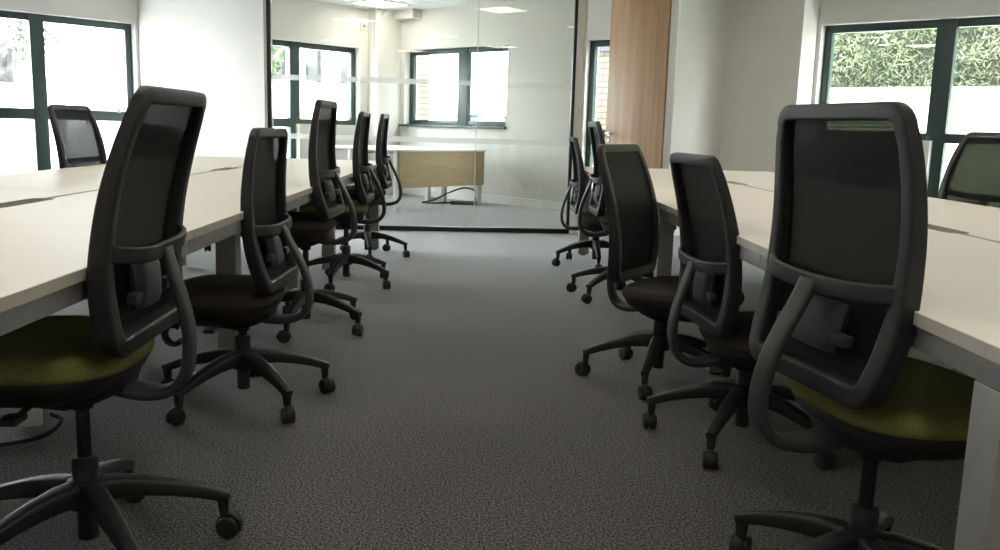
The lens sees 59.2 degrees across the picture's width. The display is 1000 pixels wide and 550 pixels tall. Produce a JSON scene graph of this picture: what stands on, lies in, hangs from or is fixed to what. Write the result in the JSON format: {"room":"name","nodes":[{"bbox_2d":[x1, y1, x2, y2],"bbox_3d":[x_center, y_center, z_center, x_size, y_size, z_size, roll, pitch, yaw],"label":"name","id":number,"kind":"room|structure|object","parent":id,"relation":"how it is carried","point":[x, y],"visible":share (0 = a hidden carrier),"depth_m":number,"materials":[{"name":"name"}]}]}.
{"room":"open-plan office","nodes":[
{"label":"open-plan office","id":0,"kind":"room"},
{"bbox_2d":[0,0,367,184],"bbox_3d":[-6.139,-1.917,8.554,0.280,2.660,13.630,10,13,41],"label":"wall","id":1,"kind":"structure","parent":0,"point":[304,21],"depth_m":11.91,"materials":[{"name":"paint"}]},
{"bbox_2d":[0,10,132,170],"bbox_3d":[-5.601,-1.780,9.158,0.095,1.980,3.650,10,13,41],"label":"window","id":2,"kind":"structure","parent":1,"relation":"in","point":[38,112],"depth_m":9.71,"materials":[{"name":"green metal"}]},
{"bbox_2d":[272,39,354,158],"bbox_3d":[-2.988,-2.153,12.009,0.095,2.040,2.520,10,13,41],"label":"window","id":3,"kind":"structure","parent":1,"relation":"in","point":[293,48],"depth_m":12.13,"materials":[{"name":"green metal"}]},
{"bbox_2d":[360,19,365,29],"bbox_3d":[-1.966,-3.598,12.634,0.058,0.140,0.070,10,13,41],"label":"sensor","id":4,"kind":"object","parent":1,"relation":"attached to","point":[362,21],"visible":1,"depth_m":12.62,"materials":[{"name":"white plastic"}]},
{"bbox_2d":[137,0,273,156],"bbox_3d":[-3.254,-2.007,9.585,2.600,2.660,0.100,10,13,41],"label":"wall","id":5,"kind":"structure","parent":0,"point":[217,49],"depth_m":9.28,"materials":[{"name":"paint"}]},
{"bbox_2d":[368,8,400,193],"bbox_3d":[-1.712,-2.539,13.015,0.210,2.660,0.450,10,13,41],"label":"wall","id":6,"kind":"structure","parent":0,"point":[387,30],"depth_m":12.85,"materials":[{"name":"paint"}]},
{"bbox_2d":[312,0,512,9],"bbox_3d":[-0.636,-2.301,3.446,15.060,0.100,13.630,10,13,41],"label":"ceiling","id":7,"kind":"structure","parent":0,"point":[416,4],"depth_m":11.97,"materials":[{"name":"paint"}]},
{"bbox_2d":[349,0,410,7],"bbox_3d":[-1.648,-3.720,12.070,0.600,0.014,0.600,10,13,41],"label":"recessed light","id":8,"kind":"object","parent":7,"relation":"in","point":[378,3],"visible":1,"depth_m":12.06,"materials":[{"name":"white paint"}]},
{"bbox_2d":[0,194,971,549],"bbox_3d":[-0.714,0.400,3.900,14.700,0.060,13.270,10,13,41],"label":"floor","id":9,"kind":"structure","parent":0,"point":[460,416],"depth_m":2.94,"materials":[{"name":"carpet"}]},
{"bbox_2d":[0,408,63,446],"bbox_3d":[-1.601,0.493,2.806,0.387,0.064,0.184,-7,13,-41],"label":"power adapter","id":10,"kind":"object","parent":9,"relation":"on","point":[35,418],"visible":0.94,"depth_m":2.90,"materials":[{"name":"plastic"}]},
{"bbox_2d":[0,170,102,190],"bbox_3d":[-2.082,-0.099,4.253,0.788,0.730,1.217,1,10,-1],"label":"desk","id":11,"kind":"object","parent":9,"relation":"on","point":[43,179],"visible":0.31,"depth_m":4.07,"materials":[{"name":"beige laminate"}]},
{"bbox_2d":[48,104,106,168],"bbox_3d":[-2.532,-0.538,5.686,0.653,1.090,0.642,3,10,8],"label":"office chair","id":12,"kind":"object","parent":9,"relation":"on","point":[79,142],"visible":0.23,"depth_m":5.60,"materials":[{"name":"black plastic"}]},
{"bbox_2d":[0,224,192,335],"bbox_3d":[-1.272,0.325,1.865,0.863,0.730,1.217,1,10,-1],"label":"desk","id":13,"kind":"object","parent":9,"relation":"on","point":[43,269],"visible":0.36,"depth_m":1.75,"materials":[{"name":"beige laminate"}]},
{"bbox_2d":[0,190,288,253],"bbox_3d":[-1.287,-0.171,3.019,0.863,0.135,1.217,1,10,-1],"label":"desk","id":14,"kind":"object","parent":13,"relation":"attached to","point":[213,218],"visible":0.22,"depth_m":2.77,"materials":[{"name":"beige laminate"}]},
{"bbox_2d":[0,85,242,549],"bbox_3d":[-0.964,0.121,2.025,0.675,1.090,0.632,1,10,-2],"label":"office chair","id":15,"kind":"object","parent":9,"relation":"on","point":[136,288],"visible":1,"depth_m":1.95,"materials":[{"name":"black plastic"}]},
{"bbox_2d":[0,315,154,385],"bbox_3d":[-1.046,0.173,2.000,0.452,0.071,0.500,1,10,-2],"label":"seat cushion","id":16,"kind":"object","parent":15,"relation":"on","point":[54,350],"depth_m":1.89,"materials":[{"name":"green fabric"}]},
{"bbox_2d":[51,163,242,174],"bbox_3d":[-2.105,-0.302,5.456,0.788,0.730,1.217,1,10,-1],"label":"desk","id":17,"kind":"object","parent":9,"relation":"on","point":[197,168],"visible":0.06,"depth_m":5.29,"materials":[{"name":"beige laminate"}]},
{"bbox_2d":[204,245,210,250],"bbox_3d":[-2.617,-0.662,6.781,0.667,0.967,0.645,9,12,38],"label":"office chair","id":18,"kind":"object","parent":9,"relation":"on","point":[208,248],"visible":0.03,"depth_m":6.92,"materials":[{"name":"black plastic"}]},
{"bbox_2d":[182,156,287,265],"bbox_3d":[-2.129,-0.504,6.659,0.788,0.730,1.217,1,10,-1],"label":"desk","id":19,"kind":"object","parent":9,"relation":"on","point":[197,159],"visible":0.07,"depth_m":6.49,"materials":[{"name":"beige laminate"}]},
{"bbox_2d":[161,128,334,425],"bbox_3d":[-0.945,-0.032,3.208,0.644,1.002,0.667,2,10,1],"label":"office chair","id":20,"kind":"object","parent":9,"relation":"on","point":[236,302],"visible":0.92,"depth_m":3.14,"materials":[{"name":"black plastic"}]},
{"bbox_2d":[183,274,284,309],"bbox_3d":[-1.029,0.069,3.210,0.452,0.071,0.500,2,10,1],"label":"seat cushion","id":21,"kind":"object","parent":20,"relation":"on","point":[214,291],"depth_m":3.11,"materials":[{"name":"black fabric"}]},
{"bbox_2d":[187,174,312,348],"bbox_3d":[-1.319,-0.080,4.271,0.863,0.730,1.217,1,10,-1],"label":"desk","id":22,"kind":"object","parent":9,"relation":"on","point":[228,250],"visible":0.13,"depth_m":3.74,"materials":[{"name":"beige laminate"}]},
{"bbox_2d":[200,166,353,304],"bbox_3d":[-1.343,-0.283,5.474,0.863,0.730,1.217,1,10,-1],"label":"desk","id":23,"kind":"object","parent":9,"relation":"on","point":[346,173],"visible":0.09,"depth_m":5.11,"materials":[{"name":"beige laminate"}]},
{"bbox_2d":[240,99,363,342],"bbox_3d":[-0.978,-0.290,4.346,0.641,1.132,0.647,2,10,1],"label":"office chair","id":24,"kind":"object","parent":9,"relation":"on","point":[308,229],"visible":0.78,"depth_m":4.32,"materials":[{"name":"black plastic"}]},
{"bbox_2d":[287,211,335,230],"bbox_3d":[-1.055,-0.259,4.371,0.452,0.071,0.500,2,10,1],"label":"seat cushion","id":25,"kind":"object","parent":24,"relation":"on","point":[301,221],"depth_m":4.25,"materials":[{"name":"black fabric"}]},
{"bbox_2d":[287,158,379,269],"bbox_3d":[-1.367,-0.486,6.677,0.863,0.730,1.217,1,10,-1],"label":"desk","id":26,"kind":"object","parent":9,"relation":"on","point":[374,212],"visible":0.13,"depth_m":6.71,"materials":[{"name":"beige laminate"}]},
{"bbox_2d":[300,112,390,290],"bbox_3d":[-1.004,-0.483,5.595,0.654,1.097,0.647,1,10,-1],"label":"office chair","id":27,"kind":"object","parent":9,"relation":"on","point":[362,169],"visible":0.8,"depth_m":5.58,"materials":[{"name":"black plastic"}]},
{"bbox_2d":[300,199,368,212],"bbox_3d":[-1.073,-0.434,5.626,0.452,0.071,0.500,1,10,-1],"label":"seat cushion","id":28,"kind":"object","parent":27,"relation":"on","point":[360,206],"depth_m":5.44,"materials":[{"name":"green fabric"}]},
{"bbox_2d":[337,114,409,257],"bbox_3d":[-1.019,-0.696,6.847,0.654,1.102,0.663,1,10,-1],"label":"office chair","id":29,"kind":"object","parent":9,"relation":"on","point":[382,160],"visible":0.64,"depth_m":6.85,"materials":[{"name":"black plastic"}]},
{"bbox_2d":[341,185,385,195],"bbox_3d":[-1.122,-0.649,6.867,0.452,0.071,0.500,1,10,-1],"label":"seat cushion","id":30,"kind":"object","parent":29,"relation":"on","point":[351,189],"depth_m":6.69,"materials":[{"name":"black fabric"}]},
{"bbox_2d":[335,145,431,200],"bbox_3d":[-1.679,-1.359,11.827,0.800,0.730,1.450,10,13,41],"label":"desk","id":31,"kind":"object","parent":9,"relation":"on","point":[349,148],"visible":0.31,"depth_m":11.77,"materials":[{"name":"beige laminate"}]},
{"bbox_2d":[266,0,578,233],"bbox_3d":[-0.735,-1.750,8.484,2.956,2.660,0.050,1,10,-5],"label":"glass wall","id":32,"kind":"structure","parent":9,"relation":"on","point":[270,76],"depth_m":8.53,"materials":[{"name":"clear glass"}]},
{"bbox_2d":[569,0,680,233],"bbox_3d":[1.280,-1.733,8.726,0.954,2.660,0.652,5,10,18],"label":"door","id":33,"kind":"structure","parent":32,"relation":"in","point":[644,34],"depth_m":8.56,"materials":[{"name":"brown wood"}]},
{"bbox_2d":[368,147,485,210],"bbox_3d":[-1.006,-1.261,11.359,0.800,0.730,1.550,10,13,41],"label":"desk","id":34,"kind":"object","parent":9,"relation":"on","point":[415,167],"visible":0.79,"depth_m":11.05,"materials":[{"name":"beige laminate"}]},
{"bbox_2d":[422,187,476,204],"bbox_3d":[-0.657,-1.054,11.698,0.784,0.234,0.137,2,10,4],"label":"lead","id":35,"kind":"object","parent":9,"relation":"on","point":[427,201],"visible":0.98,"depth_m":11.70,"materials":[{"name":"black plastic"}]},
{"bbox_2d":[552,137,608,267],"bbox_3d":[0.740,-0.552,6.691,0.671,0.969,0.653,1,10,-1],"label":"office chair","id":36,"kind":"object","parent":9,"relation":"on","point":[590,222],"visible":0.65,"depth_m":6.68,"materials":[{"name":"black plastic"}]},
{"bbox_2d":[582,210,606,221],"bbox_3d":[0.828,-0.440,6.738,0.452,0.071,0.500,1,10,-1],"label":"seat cushion","id":37,"kind":"object","parent":36,"relation":"on","point":[587,216],"depth_m":6.57,"materials":[{"name":"black fabric"}]},
{"bbox_2d":[566,121,676,303],"bbox_3d":[0.774,-0.398,5.446,0.664,1.080,0.648,1,10,-1],"label":"office chair","id":38,"kind":"object","parent":9,"relation":"on","point":[597,204],"visible":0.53,"depth_m":5.41,"materials":[{"name":"black plastic"}]},
{"bbox_2d":[599,214,676,229],"bbox_3d":[0.847,-0.332,5.438,0.452,0.071,0.500,1,10,-1],"label":"seat cushion","id":39,"kind":"object","parent":38,"relation":"on","point":[603,219],"depth_m":5.34,"materials":[{"name":"black fabric"}]},
{"bbox_2d":[577,167,671,254],"bbox_3d":[1.061,-0.426,6.735,0.878,0.730,1.217,1,10,-1],"label":"desk","id":40,"kind":"object","parent":9,"relation":"on","point":[588,170],"visible":0.2,"depth_m":7.20,"materials":[{"name":"beige laminate"}]},
{"bbox_2d":[575,144,744,399],"bbox_3d":[0.688,-0.039,3.622,0.665,0.972,0.662,7,11,30],"label":"office chair","id":41,"kind":"object","parent":9,"relation":"on","point":[629,193],"visible":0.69,"depth_m":3.64,"materials":[{"name":"black plastic"}]},
{"bbox_2d":[622,276,744,304],"bbox_3d":[0.752,0.072,3.616,0.452,0.071,0.500,7,11,30],"label":"seat cushion","id":42,"kind":"object","parent":41,"relation":"on","point":[659,290],"depth_m":3.52,"materials":[{"name":"black fabric"}]},
{"bbox_2d":[651,176,761,276],"bbox_3d":[1.085,-0.223,5.532,0.878,0.730,1.217,1,10,-1],"label":"desk","id":43,"kind":"object","parent":9,"relation":"on","point":[663,267],"visible":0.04,"depth_m":4.94,"materials":[{"name":"beige laminate"}]},
{"bbox_2d":[654,187,773,374],"bbox_3d":[1.109,-0.020,4.329,0.878,0.730,1.217,1,10,-1],"label":"desk","id":44,"kind":"object","parent":9,"relation":"on","point":[750,198],"visible":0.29,"depth_m":4.06,"materials":[{"name":"beige laminate"}]},
{"bbox_2d":[642,152,836,469],"bbox_3d":[0.851,0.085,2.949,0.653,0.962,0.642,0,10,-7],"label":"office chair","id":45,"kind":"object","parent":9,"relation":"on","point":[709,289],"visible":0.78,"depth_m":2.87,"materials":[{"name":"black plastic"}]},
{"bbox_2d":[699,311,754,353],"bbox_3d":[0.920,0.202,2.962,0.452,0.071,0.500,0,10,-7],"label":"seat cushion","id":46,"kind":"object","parent":45,"relation":"on","point":[737,342],"depth_m":2.86,"materials":[{"name":"black fabric"}]},
{"bbox_2d":[723,170,774,178],"bbox_3d":[1.831,-0.407,6.753,0.788,0.730,1.217,1,10,-1],"label":"desk","id":47,"kind":"object","parent":9,"relation":"on","point":[728,174],"visible":0.04,"depth_m":6.63,"materials":[{"name":"beige laminate"}]},
{"bbox_2d":[726,178,774,190],"bbox_3d":[1.854,-0.204,5.550,0.788,0.730,1.217,1,10,-1],"label":"desk","id":48,"kind":"object","parent":9,"relation":"on","point":[764,184],"visible":0.11,"depth_m":5.59,"materials":[{"name":"beige laminate"}]},
{"bbox_2d":[729,101,975,549],"bbox_3d":[0.779,0.204,1.825,0.664,1.092,0.666,-1,10,-13],"label":"office chair","id":49,"kind":"object","parent":9,"relation":"on","point":[841,291],"visible":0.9,"depth_m":1.75,"materials":[{"name":"black plastic"}]},
{"bbox_2d":[788,357,975,440],"bbox_3d":[0.877,0.257,1.869,0.452,0.071,0.500,-1,10,-13],"label":"seat cushion","id":50,"kind":"object","parent":49,"relation":"on","point":[927,401],"depth_m":1.73,"materials":[{"name":"green fabric"}]},
{"bbox_2d":[756,244,999,549],"bbox_3d":[1.156,0.385,1.923,0.878,0.730,1.217,1,10,-1],"label":"desk","id":51,"kind":"object","parent":9,"relation":"on","point":[957,322],"visible":0.46,"depth_m":1.42,"materials":[{"name":"beige laminate"}]},
{"bbox_2d":[666,205,999,267],"bbox_3d":[1.141,-0.111,3.077,0.878,0.135,1.217,1,10,-1],"label":"desk","id":52,"kind":"object","parent":51,"relation":"attached to","point":[754,224],"visible":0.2,"depth_m":2.71,"materials":[{"name":"beige laminate"}]},
{"bbox_2d":[767,190,999,376],"bbox_3d":[1.878,-0.001,4.348,0.788,0.730,1.217,1,10,-1],"label":"desk","id":53,"kind":"object","parent":9,"relation":"on","point":[936,205],"visible":0.04,"depth_m":3.95,"materials":[{"name":"beige laminate"}]},
{"bbox_2d":[937,132,999,207],"bbox_3d":[2.363,-0.222,4.688,0.655,1.079,0.684,-2,10,-19],"label":"office chair","id":54,"kind":"object","parent":9,"relation":"on","point":[972,173],"visible":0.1,"depth_m":4.76,"materials":[{"name":"black plastic"}]},
{"bbox_3d":[-2.034,0.306,1.847,0.788,0.730,1.217,1,10,-1],"label":"desk","id":55,"kind":"object","parent":9,"relation":"on","visible":0},
{"bbox_2d":[0,188,92,207],"bbox_3d":[-2.048,-0.222,2.995,0.788,0.070,1.217,1,10,-1],"label":"desk","id":56,"kind":"object","parent":55,"relation":"attached to","point":[9,197],"visible":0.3,"depth_m":3.32,"materials":[{"name":"beige laminate"}]},
{"bbox_3d":[1.926,0.404,1.942,0.788,0.730,1.217,1,10,-1],"label":"desk","id":57,"kind":"object","parent":9,"relation":"on","visible":0},
{"bbox_2d":[928,212,999,242],"bbox_3d":[1.911,-0.124,3.090,0.788,0.070,1.217,1,10,-1],"label":"desk","id":58,"kind":"object","parent":57,"relation":"attached to","point":[982,226],"visible":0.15,"depth_m":3.19,"materials":[{"name":"beige laminate"}]},
{"bbox_2d":[400,0,999,202],"bbox_3d":[3.919,-1.614,8.472,14.780,2.660,0.280,10,13,41],"label":"wall","id":59,"kind":"structure","parent":0,"point":[538,34],"depth_m":11.37,"materials":[{"name":"paint"}]},
{"bbox_2d":[393,8,420,20],"bbox_3d":[-1.343,-3.759,12.700,0.430,0.130,0.160,10,13,41],"label":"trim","id":60,"kind":"structure","parent":59,"relation":"attached to","point":[403,14],"depth_m":12.61,"materials":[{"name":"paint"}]},
{"bbox_2d":[398,45,507,128],"bbox_3d":[-0.642,-2.637,12.407,2.130,1.105,0.220,10,13,41],"label":"window","id":61,"kind":"structure","parent":59,"relation":"in","point":[464,54],"depth_m":12.37,"materials":[{"name":"green metal"}]},
{"bbox_2d":[402,188,566,210],"bbox_3d":[0.467,-0.934,11.535,5.390,0.110,0.018,10,13,41],"label":"baseboard","id":62,"kind":"structure","parent":59,"relation":"attached to","point":[533,203],"depth_m":11.98,"materials":[{"name":"white paint"}]},
{"bbox_2d":[585,40,609,191],"bbox_3d":[1.621,-1.809,10.540,1.400,1.990,0.082,10,13,41],"label":"window","id":63,"kind":"structure","parent":59,"relation":"in","point":[594,45],"depth_m":10.89,"materials":[{"name":"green metal"}]},
{"bbox_2d":[819,16,999,197],"bbox_3d":[4.187,-1.361,8.247,2.460,2.010,0.082,10,13,41],"label":"window","id":64,"kind":"structure","parent":59,"relation":"in","point":[947,29],"depth_m":8.25,"materials":[{"name":"green metal"}]},
{"bbox_2d":[672,0,729,235],"bbox_3d":[2.044,-1.753,8.980,0.100,2.660,1.470,10,13,41],"label":"wall","id":65,"kind":"structure","parent":0,"point":[703,28],"depth_m":8.83,"materials":[{"name":"paint"}]},
{"bbox_2d":[719,0,819,172],"bbox_3d":[2.753,-1.752,9.093,0.800,2.660,0.350,10,13,41],"label":"wall","id":66,"kind":"structure","parent":0,"point":[771,44],"depth_m":8.92,"materials":[{"name":"paint"}]},
{"label":"outside","id":67,"kind":"structure","parent":0,"visible":0},
{"bbox_2d":[0,152,108,174],"bbox_3d":[-1.033,-2.314,21.098,212.051,0.180,212.051,1,10,-1],"label":"ground","id":68,"kind":"structure","parent":67,"point":[107,153],"depth_m":17.31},
{"bbox_2d":[0,18,61,67],"bbox_3d":[-13.891,-6.919,21.080,6.191,8.188,7.220,1,10,-1],"label":"tree","id":69,"kind":"object","parent":68,"relation":"on","point":[9,24],"visible":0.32,"depth_m":23.69,"materials":[{"name":"green plant"}]},
{"bbox_2d":[80,26,429,157],"bbox_3d":[-7.945,-7.489,30.194,6.400,6.620,9.900,10,13,41],"label":"building","id":70,"kind":"structure","parent":68,"relation":"on","point":[102,48],"depth_m":28.05,"materials":[{"name":"white"}]},
{"bbox_2d":[272,46,285,84],"bbox_3d":[-5.559,-5.427,19.962,2.185,6.090,3.976,5,10,17],"label":"tree","id":71,"kind":"object","parent":68,"relation":"on","point":[277,53],"visible":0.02,"depth_m":20.12,"materials":[{"name":"green plant"}]},
{"bbox_2d":[418,55,429,119],"bbox_3d":[-1.440,-2.708,13.710,0.550,3.020,0.390,10,13,41],"label":"brick pier","id":72,"kind":"structure","parent":68,"relation":"on","point":[423,102],"depth_m":13.56,"materials":[{"name":"white brick"}]},
{"bbox_2d":[450,114,505,120],"bbox_3d":[0.014,-2.959,20.287,4.150,1.420,1.730,-2,10,-18],"label":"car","id":73,"kind":"object","parent":68,"relation":"on","point":[481,117],"visible":0.08,"depth_m":19.44,"materials":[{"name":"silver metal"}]},
{"bbox_2d":[596,47,609,128],"bbox_3d":[2.313,-2.536,13.024,2.210,3.120,2.480,10,13,41],"label":"brick wing","id":74,"kind":"object","parent":68,"relation":"on","point":[603,58],"visible":0.02,"depth_m":12.24,"materials":[{"name":"beige brick"}]},
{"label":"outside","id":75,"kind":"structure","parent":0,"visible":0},
{"bbox_2d":[829,86,999,178],"bbox_3d":[14.077,-1.525,11.973,23.400,2.300,11.200,10,13,41],"label":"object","id":76,"kind":"object","parent":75,"point":[972,108],"visible":0.06,"depth_m":14.99,"materials":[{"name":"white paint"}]},
{"bbox_2d":[830,26,999,87],"bbox_3d":[12.579,-5.023,12.905,17.769,4.752,2.326,10,13,41],"label":"hedge","id":77,"kind":"object","parent":76,"relation":"on","point":[905,58],"visible":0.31,"depth_m":16.70,"materials":[{"name":"green plant"}]},
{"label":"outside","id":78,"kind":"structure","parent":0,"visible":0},
{"bbox_2d":[0,82,65,171],"bbox_3d":[-13.244,-2.676,15.607,3.100,1.820,9.600,10,13,41],"label":"terrace","id":79,"kind":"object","parent":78,"point":[16,135],"visible":0.65,"depth_m":17.42,"materials":[{"name":"white"}]},
{"bbox_2d":[0,43,18,82],"bbox_3d":[-11.629,-4.376,17.974,3.093,0.879,0.596,-1,10,-15],"label":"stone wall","id":80,"kind":"structure","parent":79,"relation":"on","point":[8,60],"depth_m":18.15,"materials":[{"name":"white stone"}]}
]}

